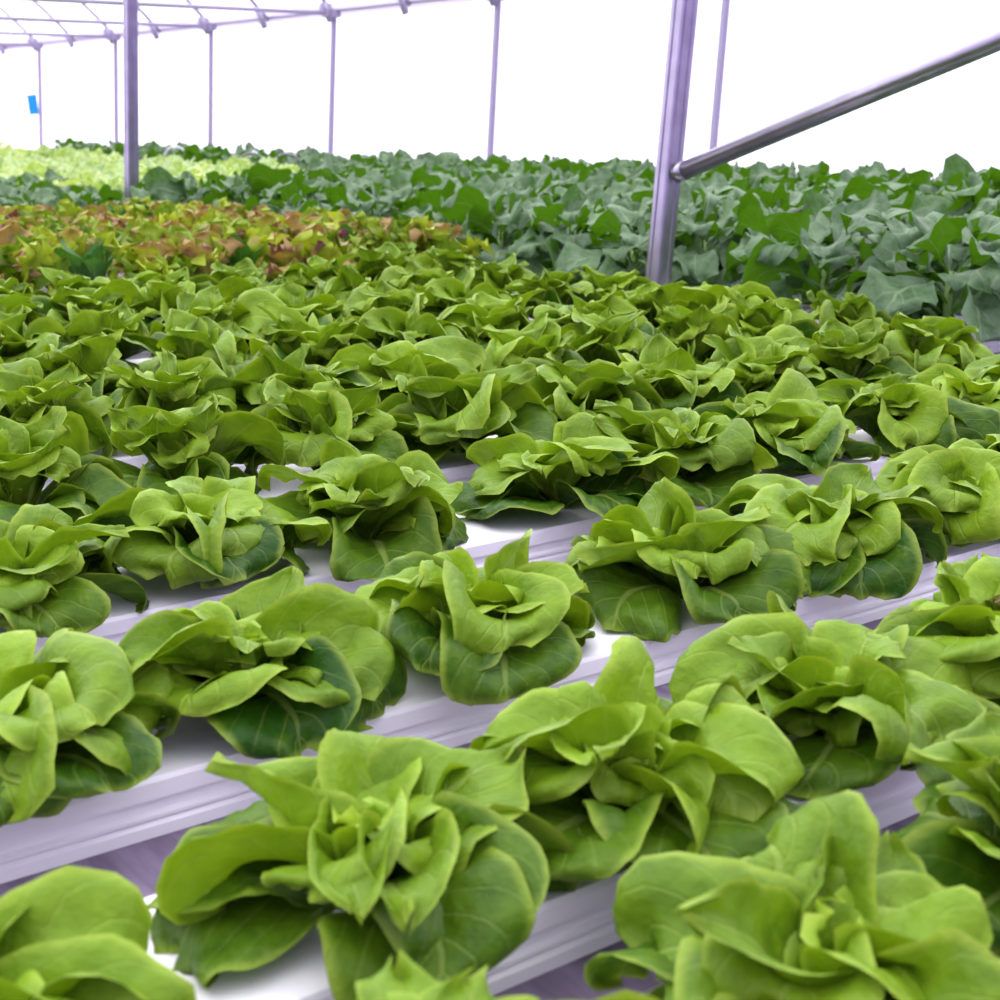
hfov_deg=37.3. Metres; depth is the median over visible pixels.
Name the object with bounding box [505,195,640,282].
plant
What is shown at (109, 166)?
lettuce
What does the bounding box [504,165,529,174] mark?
plant
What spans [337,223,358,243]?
lettuce
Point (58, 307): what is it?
lettuce
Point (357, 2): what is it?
trim
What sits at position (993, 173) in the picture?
plant
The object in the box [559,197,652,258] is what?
plant
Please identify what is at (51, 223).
leaf lettuce
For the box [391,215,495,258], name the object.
leaf lettuce
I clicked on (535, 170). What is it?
plant
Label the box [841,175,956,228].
plant
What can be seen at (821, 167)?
plant
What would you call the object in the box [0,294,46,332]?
lettuce
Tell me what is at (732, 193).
plant
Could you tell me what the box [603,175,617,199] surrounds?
plant
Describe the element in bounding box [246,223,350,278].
leaf lettuce
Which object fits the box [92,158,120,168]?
lettuce
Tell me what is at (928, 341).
lettuce
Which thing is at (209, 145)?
plant
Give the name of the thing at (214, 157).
plant
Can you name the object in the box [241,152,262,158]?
irrigation hose
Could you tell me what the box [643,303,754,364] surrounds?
lettuce
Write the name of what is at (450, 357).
lettuce
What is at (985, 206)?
plant
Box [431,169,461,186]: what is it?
plant
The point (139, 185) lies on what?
plant
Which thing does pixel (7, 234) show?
leaf lettuce
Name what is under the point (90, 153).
lettuce
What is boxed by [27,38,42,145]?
wall post
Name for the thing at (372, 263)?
lettuce
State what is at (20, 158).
lettuce
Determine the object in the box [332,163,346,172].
plant
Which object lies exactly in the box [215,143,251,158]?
plant
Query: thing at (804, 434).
lettuce
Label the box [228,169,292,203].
plant
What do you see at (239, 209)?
leaf lettuce
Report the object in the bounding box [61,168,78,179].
lettuce
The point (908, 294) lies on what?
plant
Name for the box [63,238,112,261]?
lettuce
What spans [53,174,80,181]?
lettuce
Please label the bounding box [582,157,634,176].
plant
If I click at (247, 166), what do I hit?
lettuce
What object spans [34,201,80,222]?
leaf lettuce
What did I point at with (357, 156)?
plant
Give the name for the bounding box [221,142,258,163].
plant
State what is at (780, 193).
plant
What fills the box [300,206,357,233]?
leaf lettuce
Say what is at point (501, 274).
lettuce
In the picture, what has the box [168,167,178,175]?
lettuce
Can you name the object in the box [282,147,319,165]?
plant
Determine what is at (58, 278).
lettuce
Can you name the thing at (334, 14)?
wall post
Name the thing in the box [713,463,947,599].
lettuce
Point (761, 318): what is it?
lettuce
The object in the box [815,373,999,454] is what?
lettuce
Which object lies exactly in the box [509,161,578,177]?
plant
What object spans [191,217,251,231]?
leaf lettuce
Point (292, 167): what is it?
lettuce
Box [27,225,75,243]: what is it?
leaf lettuce
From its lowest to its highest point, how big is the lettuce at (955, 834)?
0.118 m
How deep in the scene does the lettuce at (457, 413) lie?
2.21 m
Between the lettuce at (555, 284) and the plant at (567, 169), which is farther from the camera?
the plant at (567, 169)
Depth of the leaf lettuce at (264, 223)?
4.64 m
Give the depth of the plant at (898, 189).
5.08 m
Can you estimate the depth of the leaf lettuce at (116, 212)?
5.75 m
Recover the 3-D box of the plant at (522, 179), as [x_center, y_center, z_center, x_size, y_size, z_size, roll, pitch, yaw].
[-0.069,-1.133,5.812,0.429,0.298,0.482,-14,20,-43]
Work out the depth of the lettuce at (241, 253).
4.28 m
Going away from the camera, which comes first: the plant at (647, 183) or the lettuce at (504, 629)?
the lettuce at (504, 629)
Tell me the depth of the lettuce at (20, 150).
12.81 m
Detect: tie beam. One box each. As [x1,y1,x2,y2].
[0,16,208,29]
[0,31,114,39]
[0,42,37,47]
[15,0,333,16]
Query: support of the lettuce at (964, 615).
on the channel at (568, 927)
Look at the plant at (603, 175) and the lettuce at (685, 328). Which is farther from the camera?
the plant at (603, 175)
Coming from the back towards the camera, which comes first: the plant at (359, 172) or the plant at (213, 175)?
the plant at (213, 175)
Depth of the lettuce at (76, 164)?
10.18 m
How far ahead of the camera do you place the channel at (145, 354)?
3.39 m
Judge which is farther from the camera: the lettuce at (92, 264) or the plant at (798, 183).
the plant at (798, 183)
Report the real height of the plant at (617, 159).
0.307 m
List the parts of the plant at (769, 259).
stem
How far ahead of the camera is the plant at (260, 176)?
6.42 m
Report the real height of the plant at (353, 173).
0.230 m
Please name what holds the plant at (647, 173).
in the channel
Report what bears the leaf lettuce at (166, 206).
on the channel
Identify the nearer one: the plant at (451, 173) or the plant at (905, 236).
the plant at (905, 236)
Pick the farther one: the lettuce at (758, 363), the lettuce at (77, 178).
the lettuce at (77, 178)
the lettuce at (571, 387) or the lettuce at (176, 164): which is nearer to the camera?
the lettuce at (571, 387)
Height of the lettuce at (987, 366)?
0.125 m
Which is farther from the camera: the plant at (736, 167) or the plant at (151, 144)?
the plant at (151, 144)
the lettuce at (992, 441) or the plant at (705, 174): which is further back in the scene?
the plant at (705, 174)
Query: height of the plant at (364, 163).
0.266 m
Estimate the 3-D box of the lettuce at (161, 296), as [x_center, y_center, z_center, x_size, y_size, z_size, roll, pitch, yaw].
[-0.754,-0.454,3.482,0.294,0.146,0.274,-13,19,-42]
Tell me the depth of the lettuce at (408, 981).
0.73 m
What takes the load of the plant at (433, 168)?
in the channel
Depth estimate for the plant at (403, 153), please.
10.19 m
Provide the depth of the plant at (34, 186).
6.85 m
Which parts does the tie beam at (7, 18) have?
plate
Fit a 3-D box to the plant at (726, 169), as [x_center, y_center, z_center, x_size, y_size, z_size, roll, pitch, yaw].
[1.128,-1.468,7.101,0.505,0.312,0.427,10,17,34]
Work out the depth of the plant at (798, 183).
6.44 m
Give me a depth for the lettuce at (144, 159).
10.86 m
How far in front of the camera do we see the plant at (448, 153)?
9.90 m
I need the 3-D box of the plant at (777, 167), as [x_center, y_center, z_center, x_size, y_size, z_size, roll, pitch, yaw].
[1.279,-1.593,7.649,0.396,0.276,0.446,-14,20,-43]
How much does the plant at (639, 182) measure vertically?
0.284 m
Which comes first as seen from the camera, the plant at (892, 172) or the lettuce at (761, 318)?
the lettuce at (761, 318)
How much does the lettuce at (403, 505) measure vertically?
0.120 m
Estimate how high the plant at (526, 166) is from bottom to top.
0.309 m
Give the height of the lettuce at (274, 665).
0.112 m
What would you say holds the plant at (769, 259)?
in the channel at (959, 317)
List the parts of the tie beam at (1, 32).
plate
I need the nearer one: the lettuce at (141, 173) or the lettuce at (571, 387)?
the lettuce at (571, 387)
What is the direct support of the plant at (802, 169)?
in the channel
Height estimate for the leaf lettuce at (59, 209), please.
0.204 m
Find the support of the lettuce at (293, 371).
on the channel at (137, 461)
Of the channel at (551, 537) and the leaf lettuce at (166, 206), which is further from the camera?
the leaf lettuce at (166, 206)
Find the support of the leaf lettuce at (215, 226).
on the channel
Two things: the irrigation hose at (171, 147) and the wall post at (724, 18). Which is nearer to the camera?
the wall post at (724, 18)
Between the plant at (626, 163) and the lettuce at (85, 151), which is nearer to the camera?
the plant at (626, 163)
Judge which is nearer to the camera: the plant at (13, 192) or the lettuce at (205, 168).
the plant at (13, 192)
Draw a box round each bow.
[0,6,37,51]
[0,41,6,54]
[32,1,74,47]
[82,4,114,43]
[138,6,160,39]
[185,0,209,34]
[249,0,268,28]
[321,0,332,21]
[397,0,410,14]
[489,0,497,5]
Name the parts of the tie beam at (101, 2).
plate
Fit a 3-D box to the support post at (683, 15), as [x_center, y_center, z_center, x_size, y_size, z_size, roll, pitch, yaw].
[0.429,-0.726,4.104,0.208,2.165,0.177,-11,18,-36]
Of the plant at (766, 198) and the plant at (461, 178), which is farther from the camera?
the plant at (461, 178)
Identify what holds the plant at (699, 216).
in the channel
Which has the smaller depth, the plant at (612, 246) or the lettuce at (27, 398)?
the lettuce at (27, 398)
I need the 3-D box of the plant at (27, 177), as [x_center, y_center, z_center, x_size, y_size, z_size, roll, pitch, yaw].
[-2.397,-1.536,7.494,0.400,0.247,0.338,-6,16,-21]
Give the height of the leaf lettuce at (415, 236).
0.206 m
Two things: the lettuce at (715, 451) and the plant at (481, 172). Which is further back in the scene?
the plant at (481, 172)
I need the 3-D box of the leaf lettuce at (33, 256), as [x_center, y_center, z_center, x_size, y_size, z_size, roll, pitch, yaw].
[-1.259,-0.597,3.924,0.310,0.191,0.279,-8,17,-30]
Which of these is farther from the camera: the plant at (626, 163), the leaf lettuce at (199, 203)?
the plant at (626, 163)
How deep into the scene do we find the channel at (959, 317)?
4.08 m
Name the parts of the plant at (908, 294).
stem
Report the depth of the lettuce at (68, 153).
12.00 m
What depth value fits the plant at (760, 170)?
6.07 m
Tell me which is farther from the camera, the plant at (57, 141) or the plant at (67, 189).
the plant at (57, 141)
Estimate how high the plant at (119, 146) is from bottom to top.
0.334 m
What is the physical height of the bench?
0.850 m
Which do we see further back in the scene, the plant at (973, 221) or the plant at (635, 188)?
the plant at (635, 188)
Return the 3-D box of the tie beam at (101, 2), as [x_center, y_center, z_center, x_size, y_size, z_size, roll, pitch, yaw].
[-2.581,-3.503,10.443,3.260,0.060,0.060,-11,18,-36]
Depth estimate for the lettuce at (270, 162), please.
9.99 m
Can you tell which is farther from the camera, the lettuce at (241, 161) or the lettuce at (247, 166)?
the lettuce at (241, 161)
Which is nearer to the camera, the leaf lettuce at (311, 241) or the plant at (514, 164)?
the leaf lettuce at (311, 241)
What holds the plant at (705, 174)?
in the channel
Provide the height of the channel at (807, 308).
0.054 m
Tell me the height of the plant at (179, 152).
0.290 m
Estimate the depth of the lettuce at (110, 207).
5.81 m
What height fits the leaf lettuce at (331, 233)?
0.205 m
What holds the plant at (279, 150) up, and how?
on the channel
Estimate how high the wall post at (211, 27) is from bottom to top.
2.261 m
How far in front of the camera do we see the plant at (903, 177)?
6.17 m
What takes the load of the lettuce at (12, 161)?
on the channel
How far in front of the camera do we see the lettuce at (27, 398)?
2.20 m
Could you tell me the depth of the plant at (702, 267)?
4.42 m
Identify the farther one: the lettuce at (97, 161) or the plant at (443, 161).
the lettuce at (97, 161)
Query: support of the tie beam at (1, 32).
attached to the bow at (95, 15)
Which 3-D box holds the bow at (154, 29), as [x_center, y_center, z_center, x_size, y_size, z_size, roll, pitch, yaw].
[-4.474,-4.551,12.779,3.283,1.008,0.075,-11,18,-36]
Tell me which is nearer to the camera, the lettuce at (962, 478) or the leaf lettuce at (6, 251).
the lettuce at (962, 478)
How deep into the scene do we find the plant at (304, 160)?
10.59 m
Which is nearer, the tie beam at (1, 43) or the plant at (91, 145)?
the plant at (91, 145)
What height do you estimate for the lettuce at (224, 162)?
0.242 m
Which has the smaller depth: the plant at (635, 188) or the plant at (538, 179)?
the plant at (635, 188)
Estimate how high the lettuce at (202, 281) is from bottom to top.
0.132 m
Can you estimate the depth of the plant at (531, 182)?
5.85 m
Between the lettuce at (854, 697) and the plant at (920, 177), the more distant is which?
the plant at (920, 177)
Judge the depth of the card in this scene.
16.41 m
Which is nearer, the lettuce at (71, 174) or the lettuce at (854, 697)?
the lettuce at (854, 697)
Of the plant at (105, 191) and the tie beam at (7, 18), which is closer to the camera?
the plant at (105, 191)
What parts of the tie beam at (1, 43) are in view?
plate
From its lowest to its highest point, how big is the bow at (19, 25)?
1.008 m
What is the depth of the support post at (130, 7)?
6.76 m
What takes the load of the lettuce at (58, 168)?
on the channel
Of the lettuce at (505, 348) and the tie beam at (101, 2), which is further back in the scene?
the tie beam at (101, 2)
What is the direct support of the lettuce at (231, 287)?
on the channel at (145, 354)
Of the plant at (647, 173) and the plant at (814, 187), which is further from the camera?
the plant at (647, 173)
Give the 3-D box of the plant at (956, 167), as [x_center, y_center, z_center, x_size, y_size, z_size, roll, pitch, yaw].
[1.800,-1.052,5.337,0.603,0.383,0.619,5,15,20]
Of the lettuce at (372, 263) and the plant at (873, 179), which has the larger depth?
the plant at (873, 179)
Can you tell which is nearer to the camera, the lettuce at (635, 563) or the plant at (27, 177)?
the lettuce at (635, 563)
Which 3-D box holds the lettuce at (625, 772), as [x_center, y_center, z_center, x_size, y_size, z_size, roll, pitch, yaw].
[0.092,0.183,1.065,0.242,0.113,0.266,13,19,41]
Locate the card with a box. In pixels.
[27,90,38,114]
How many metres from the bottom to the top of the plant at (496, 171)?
0.289 m
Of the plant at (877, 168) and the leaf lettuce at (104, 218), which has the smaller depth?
the leaf lettuce at (104, 218)
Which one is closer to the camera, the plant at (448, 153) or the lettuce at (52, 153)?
the plant at (448, 153)
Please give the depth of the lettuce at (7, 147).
13.07 m
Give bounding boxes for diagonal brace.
[670,26,999,182]
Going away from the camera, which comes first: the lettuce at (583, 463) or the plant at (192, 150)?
the lettuce at (583, 463)
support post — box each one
[123,0,138,197]
[645,0,698,285]
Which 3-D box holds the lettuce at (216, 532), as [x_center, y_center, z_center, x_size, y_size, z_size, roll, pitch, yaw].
[-0.337,0.033,1.648,0.259,0.113,0.278,-11,18,-36]
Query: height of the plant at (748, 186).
0.275 m
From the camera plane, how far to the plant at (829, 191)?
4.95 m
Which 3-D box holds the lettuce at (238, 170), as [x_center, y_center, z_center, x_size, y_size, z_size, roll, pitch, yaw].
[-1.506,-1.854,8.683,0.405,0.254,0.350,4,15,15]
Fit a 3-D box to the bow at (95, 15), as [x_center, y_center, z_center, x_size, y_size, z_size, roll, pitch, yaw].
[-5.107,-4.761,13.597,3.283,1.008,0.075,-11,18,-36]
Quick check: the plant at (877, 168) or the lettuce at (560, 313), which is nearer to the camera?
the lettuce at (560, 313)
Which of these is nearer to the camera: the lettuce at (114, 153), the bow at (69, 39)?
the lettuce at (114, 153)
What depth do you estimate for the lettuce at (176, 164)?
9.91 m
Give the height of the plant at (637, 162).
0.295 m
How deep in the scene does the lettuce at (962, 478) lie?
1.75 m
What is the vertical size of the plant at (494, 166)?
0.281 m
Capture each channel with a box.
[0,430,891,655]
[0,539,999,883]
[41,448,265,491]
[82,426,857,515]
[125,317,533,359]
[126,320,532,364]
[144,734,924,999]
[641,983,663,994]
[792,294,816,312]
[809,313,964,323]
[964,322,999,352]
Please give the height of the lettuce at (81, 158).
0.246 m
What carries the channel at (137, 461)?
on the bench
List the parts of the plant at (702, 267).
stem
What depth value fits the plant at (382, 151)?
10.47 m
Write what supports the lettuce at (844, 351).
on the channel at (455, 467)
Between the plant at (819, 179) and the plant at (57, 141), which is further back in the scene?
the plant at (57, 141)
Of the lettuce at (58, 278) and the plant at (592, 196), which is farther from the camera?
the plant at (592, 196)
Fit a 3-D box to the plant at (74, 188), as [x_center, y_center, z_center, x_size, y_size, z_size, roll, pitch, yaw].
[-1.821,-1.324,6.717,0.352,0.218,0.313,-1,14,-4]
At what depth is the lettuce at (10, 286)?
3.64 m
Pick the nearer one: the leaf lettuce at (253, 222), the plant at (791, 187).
the leaf lettuce at (253, 222)
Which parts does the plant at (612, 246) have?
stem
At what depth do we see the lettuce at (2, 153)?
12.30 m
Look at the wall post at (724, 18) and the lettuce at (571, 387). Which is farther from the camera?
the wall post at (724, 18)
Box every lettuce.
[0,150,5,156]
[0,204,24,209]
[0,206,23,220]
[0,209,30,229]
[0,214,4,226]
[0,224,42,288]
[0,239,71,294]
[0,243,33,292]
[0,277,34,296]
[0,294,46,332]
[0,305,70,362]
[0,356,43,378]
[0,362,116,457]
[0,406,132,522]
[0,503,149,637]
[0,628,180,826]
[0,865,196,999]
[1,143,26,154]
[1,162,11,169]
[2,165,44,185]
[4,154,35,162]
[4,156,29,168]
[8,147,25,154]
[8,226,104,291]
[11,147,39,157]
[17,204,73,229]
[18,143,56,157]
[23,160,45,174]
[24,202,84,215]
[24,285,149,336]
[26,224,62,236]
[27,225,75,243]
[29,153,56,162]
[31,164,62,176]
[32,267,110,297]
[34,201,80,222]
[34,210,96,224]
[34,332,131,396]
[36,156,81,172]
[38,218,92,242]
[40,173,67,183]
[42,157,71,166]
[45,146,72,161]
[46,157,69,163]
[52,301,171,370]
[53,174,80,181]
[54,144,61,152]
[54,169,101,185]
[54,239,112,280]
[58,198,109,215]
[61,159,85,169]
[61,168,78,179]
[63,149,92,164]
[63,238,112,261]
[64,146,95,159]
[65,163,87,171]
[68,209,118,217]
[69,153,85,163]
[69,155,91,166]
[74,476,331,589]
[76,158,117,171]
[76,219,133,277]
[79,172,122,201]
[80,216,134,238]
[80,393,286,494]
[81,149,107,157]
[82,168,121,186]
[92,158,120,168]
[94,205,143,226]
[96,147,123,159]
[97,155,107,163]
[98,231,189,279]
[101,162,123,175]
[103,169,123,181]
[103,197,145,212]
[104,278,195,332]
[104,347,258,412]
[106,173,123,189]
[107,157,123,162]
[107,201,148,216]
[107,219,193,273]
[112,151,123,158]
[114,161,151,169]
[118,566,407,758]
[120,170,146,175]
[124,218,184,273]
[127,266,219,316]
[131,200,188,221]
[134,211,192,230]
[139,159,162,170]
[139,308,250,377]
[140,195,186,215]
[142,154,152,163]
[147,154,189,167]
[147,728,578,999]
[149,286,283,358]
[155,204,231,227]
[159,159,190,171]
[163,219,273,282]
[167,224,244,276]
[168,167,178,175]
[170,154,197,164]
[179,158,194,166]
[185,199,235,215]
[187,159,211,164]
[187,164,212,171]
[187,201,219,209]
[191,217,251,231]
[192,163,228,175]
[193,172,205,179]
[197,161,223,167]
[202,212,293,243]
[204,171,238,182]
[210,155,234,167]
[210,257,269,284]
[212,235,262,265]
[214,275,306,302]
[216,196,268,218]
[225,167,235,174]
[226,156,248,169]
[226,208,269,219]
[228,376,419,477]
[229,156,250,167]
[233,162,242,175]
[234,343,380,421]
[238,219,258,227]
[244,161,254,168]
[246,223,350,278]
[249,302,376,366]
[252,280,351,341]
[257,438,468,581]
[259,155,277,168]
[271,210,348,243]
[281,252,354,295]
[285,164,298,171]
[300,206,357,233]
[306,264,398,304]
[309,218,377,265]
[326,336,486,401]
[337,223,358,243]
[344,295,475,348]
[345,241,421,281]
[346,279,437,320]
[348,210,407,233]
[349,216,439,256]
[354,529,595,705]
[356,949,658,999]
[375,362,557,463]
[379,260,454,289]
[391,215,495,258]
[416,245,478,281]
[416,267,519,316]
[437,287,560,349]
[450,412,679,519]
[466,253,534,293]
[469,636,803,881]
[476,312,584,371]
[503,267,605,318]
[522,350,662,421]
[533,284,653,336]
[561,307,647,365]
[565,476,813,642]
[579,264,650,294]
[584,790,999,999]
[593,399,777,508]
[613,280,686,336]
[618,333,745,409]
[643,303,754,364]
[668,590,999,799]
[669,281,776,310]
[692,368,881,475]
[702,324,825,394]
[703,292,820,361]
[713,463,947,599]
[806,289,892,326]
[808,317,918,386]
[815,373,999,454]
[851,311,993,380]
[873,552,999,706]
[874,438,999,546]
[895,706,999,958]
[909,363,999,410]
[964,354,999,381]
[971,434,999,451]
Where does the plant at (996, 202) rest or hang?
in the channel at (959, 317)
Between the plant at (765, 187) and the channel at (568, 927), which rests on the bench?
the channel at (568, 927)
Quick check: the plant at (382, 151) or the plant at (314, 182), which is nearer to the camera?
the plant at (314, 182)
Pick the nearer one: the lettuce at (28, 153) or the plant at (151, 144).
the lettuce at (28, 153)
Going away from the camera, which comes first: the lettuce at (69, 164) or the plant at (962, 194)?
the plant at (962, 194)
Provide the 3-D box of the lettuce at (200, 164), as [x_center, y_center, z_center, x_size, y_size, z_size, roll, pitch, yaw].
[-1.978,-2.201,10.097,0.323,0.221,0.406,-11,18,-36]
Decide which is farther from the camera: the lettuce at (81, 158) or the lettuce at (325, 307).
the lettuce at (81, 158)
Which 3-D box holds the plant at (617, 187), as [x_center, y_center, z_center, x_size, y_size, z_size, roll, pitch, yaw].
[0.342,-1.069,5.601,0.474,0.283,0.430,7,16,24]
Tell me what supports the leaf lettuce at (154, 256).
on the channel
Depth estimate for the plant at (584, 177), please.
6.88 m
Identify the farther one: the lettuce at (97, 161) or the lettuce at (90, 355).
the lettuce at (97, 161)
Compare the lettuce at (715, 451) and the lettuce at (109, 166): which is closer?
the lettuce at (715, 451)
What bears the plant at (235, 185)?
on the channel
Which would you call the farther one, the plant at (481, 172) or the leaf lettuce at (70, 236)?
the plant at (481, 172)
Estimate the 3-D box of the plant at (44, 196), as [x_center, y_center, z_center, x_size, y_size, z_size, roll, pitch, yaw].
[-1.968,-1.198,6.202,0.389,0.232,0.353,-2,15,-9]
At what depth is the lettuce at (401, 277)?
3.86 m
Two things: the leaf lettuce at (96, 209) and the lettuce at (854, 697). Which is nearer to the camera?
the lettuce at (854, 697)
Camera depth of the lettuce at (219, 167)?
8.52 m
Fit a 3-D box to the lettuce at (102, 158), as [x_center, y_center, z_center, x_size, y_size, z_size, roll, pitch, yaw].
[-3.011,-2.461,11.066,0.336,0.242,0.405,11,18,36]
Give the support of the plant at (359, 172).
on the channel
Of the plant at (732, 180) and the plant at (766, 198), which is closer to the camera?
the plant at (766, 198)
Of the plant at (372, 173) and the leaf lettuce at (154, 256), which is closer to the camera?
the leaf lettuce at (154, 256)
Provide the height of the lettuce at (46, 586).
0.111 m
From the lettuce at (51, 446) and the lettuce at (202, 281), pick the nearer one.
the lettuce at (51, 446)
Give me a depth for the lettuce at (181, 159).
11.09 m
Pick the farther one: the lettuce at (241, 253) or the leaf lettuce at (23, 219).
the leaf lettuce at (23, 219)
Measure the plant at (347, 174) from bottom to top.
0.260 m
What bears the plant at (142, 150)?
on the channel
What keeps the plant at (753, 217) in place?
in the channel at (807, 308)
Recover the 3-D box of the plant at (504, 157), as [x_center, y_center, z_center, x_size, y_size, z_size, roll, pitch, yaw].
[-0.033,-2.020,9.297,0.475,0.286,0.384,10,17,34]
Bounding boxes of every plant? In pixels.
[0,171,40,186]
[0,180,49,205]
[0,182,8,202]
[0,185,32,209]
[0,186,57,213]
[12,168,67,189]
[17,185,81,210]
[43,183,105,207]
[52,139,78,150]
[58,185,97,205]
[60,137,89,148]
[70,185,123,206]
[73,142,100,150]
[89,144,112,155]
[94,139,123,154]
[98,184,158,204]
[132,171,200,203]
[139,140,168,157]
[139,145,164,160]
[143,166,242,202]
[149,147,184,156]
[159,141,187,154]
[171,146,206,161]
[183,144,218,164]
[195,143,214,158]
[200,179,248,200]
[203,171,281,211]
[206,171,218,183]
[208,149,243,164]
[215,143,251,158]
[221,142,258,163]
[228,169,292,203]
[244,180,329,214]
[245,163,335,206]
[252,148,293,163]
[273,145,312,167]
[273,155,335,182]
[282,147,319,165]
[282,181,361,216]
[293,175,357,212]
[298,151,335,169]
[308,166,389,194]
[309,158,350,169]
[314,154,348,160]
[325,181,422,225]
[331,172,374,182]
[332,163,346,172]
[334,156,365,165]
[341,154,352,163]
[341,169,430,218]
[343,167,395,189]
[346,166,379,172]
[350,153,388,167]
[352,150,388,164]
[352,169,388,174]
[355,159,393,169]
[369,170,413,179]
[376,148,413,166]
[377,163,411,173]
[380,152,406,166]
[381,151,435,168]
[381,169,401,210]
[398,189,506,259]
[403,164,470,178]
[406,154,454,170]
[407,167,502,226]
[411,153,460,164]
[421,181,461,191]
[426,164,445,173]
[429,173,458,184]
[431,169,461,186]
[440,151,462,164]
[441,185,550,271]
[442,173,537,208]
[444,155,488,170]
[450,186,531,249]
[453,154,503,164]
[456,170,506,183]
[460,171,505,183]
[467,169,514,178]
[471,164,501,178]
[481,159,532,170]
[481,181,566,250]
[490,172,559,183]
[498,161,563,179]
[500,155,511,162]
[502,173,559,188]
[503,189,610,259]
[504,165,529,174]
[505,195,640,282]
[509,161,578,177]
[519,154,560,168]
[521,175,580,200]
[530,163,592,178]
[535,168,615,203]
[546,157,599,175]
[549,180,631,230]
[551,155,591,165]
[554,171,588,188]
[555,204,705,284]
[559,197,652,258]
[561,183,631,234]
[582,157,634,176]
[586,173,625,190]
[594,159,641,174]
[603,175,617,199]
[606,155,619,163]
[611,158,655,177]
[613,180,651,204]
[615,180,695,223]
[622,161,699,183]
[622,171,733,269]
[626,178,755,287]
[628,172,696,186]
[652,169,711,184]
[694,186,829,269]
[695,204,722,222]
[700,160,740,175]
[700,177,736,182]
[706,160,784,190]
[707,163,763,183]
[712,190,735,205]
[721,205,843,283]
[729,181,778,204]
[735,182,791,212]
[737,160,797,183]
[737,177,771,186]
[737,189,905,310]
[743,177,797,190]
[747,165,779,170]
[763,164,826,187]
[771,178,842,193]
[772,182,868,212]
[775,185,832,212]
[785,189,889,294]
[795,160,857,186]
[796,181,808,188]
[801,211,957,316]
[809,160,888,187]
[812,172,889,186]
[826,182,901,219]
[827,182,915,199]
[835,208,999,342]
[840,164,868,171]
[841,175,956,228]
[866,175,932,200]
[876,182,967,197]
[887,168,937,182]
[890,167,942,185]
[900,193,994,234]
[902,182,915,195]
[905,203,996,277]
[906,217,999,325]
[907,169,999,196]
[930,201,998,276]
[936,178,999,216]
[942,153,999,198]
[973,166,999,209]
[991,195,999,210]
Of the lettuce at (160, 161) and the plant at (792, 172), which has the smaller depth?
the plant at (792, 172)
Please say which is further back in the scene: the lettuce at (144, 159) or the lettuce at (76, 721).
the lettuce at (144, 159)
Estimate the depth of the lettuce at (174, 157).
11.46 m
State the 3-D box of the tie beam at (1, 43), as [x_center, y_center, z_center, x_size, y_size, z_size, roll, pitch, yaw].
[-6.379,-4.765,15.347,3.260,0.060,0.060,-11,18,-36]
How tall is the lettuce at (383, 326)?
0.150 m
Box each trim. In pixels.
[3,0,445,48]
[4,0,485,50]
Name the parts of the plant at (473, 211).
stem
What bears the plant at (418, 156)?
in the channel
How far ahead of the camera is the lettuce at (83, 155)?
11.27 m
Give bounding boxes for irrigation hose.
[164,146,184,156]
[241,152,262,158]
[274,153,300,163]
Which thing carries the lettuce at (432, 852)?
on the channel at (568, 927)
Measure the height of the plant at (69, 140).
0.332 m
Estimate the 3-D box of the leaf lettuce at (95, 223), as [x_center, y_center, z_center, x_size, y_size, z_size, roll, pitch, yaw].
[-1.233,-0.807,4.755,0.313,0.185,0.266,7,16,25]
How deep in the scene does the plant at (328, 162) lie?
6.82 m
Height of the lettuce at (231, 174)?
0.227 m
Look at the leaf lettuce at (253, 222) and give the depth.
5.08 m
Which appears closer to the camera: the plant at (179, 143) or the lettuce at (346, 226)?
the lettuce at (346, 226)
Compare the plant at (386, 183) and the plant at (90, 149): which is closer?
the plant at (386, 183)
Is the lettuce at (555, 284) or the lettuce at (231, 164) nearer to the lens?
the lettuce at (555, 284)
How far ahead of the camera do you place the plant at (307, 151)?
10.79 m
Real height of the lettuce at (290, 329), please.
0.159 m
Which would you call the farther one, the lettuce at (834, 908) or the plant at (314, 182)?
the plant at (314, 182)
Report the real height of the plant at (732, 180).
0.262 m
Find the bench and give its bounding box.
[0,427,919,999]
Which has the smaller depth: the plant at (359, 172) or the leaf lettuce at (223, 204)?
the leaf lettuce at (223, 204)
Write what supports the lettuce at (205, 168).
on the channel
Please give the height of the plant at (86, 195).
0.238 m
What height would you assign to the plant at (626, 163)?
0.327 m
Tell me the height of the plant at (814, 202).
0.295 m
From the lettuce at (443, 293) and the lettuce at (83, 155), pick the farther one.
the lettuce at (83, 155)
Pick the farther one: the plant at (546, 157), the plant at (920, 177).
the plant at (546, 157)
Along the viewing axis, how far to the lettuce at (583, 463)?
1.92 m
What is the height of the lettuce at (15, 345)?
0.145 m
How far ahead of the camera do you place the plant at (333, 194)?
5.44 m
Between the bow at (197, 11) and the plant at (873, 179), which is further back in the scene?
the bow at (197, 11)
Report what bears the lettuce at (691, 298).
on the channel
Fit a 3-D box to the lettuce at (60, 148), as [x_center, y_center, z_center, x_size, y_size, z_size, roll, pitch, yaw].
[-3.989,-3.078,13.393,0.462,0.275,0.383,8,16,27]
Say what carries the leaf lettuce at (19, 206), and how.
on the channel
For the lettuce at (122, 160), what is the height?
0.248 m
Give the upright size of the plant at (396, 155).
0.296 m
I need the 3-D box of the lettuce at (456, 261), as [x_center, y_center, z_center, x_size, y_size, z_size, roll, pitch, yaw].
[-0.146,-0.677,4.350,0.283,0.143,0.268,2,15,6]
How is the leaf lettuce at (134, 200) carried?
on the channel
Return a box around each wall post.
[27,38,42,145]
[103,29,119,142]
[197,17,216,143]
[319,3,340,153]
[486,0,506,158]
[709,0,729,149]
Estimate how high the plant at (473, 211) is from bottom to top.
0.298 m
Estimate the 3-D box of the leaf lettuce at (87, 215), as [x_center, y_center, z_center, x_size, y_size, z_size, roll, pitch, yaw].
[-1.570,-0.955,5.349,0.296,0.177,0.297,12,18,38]

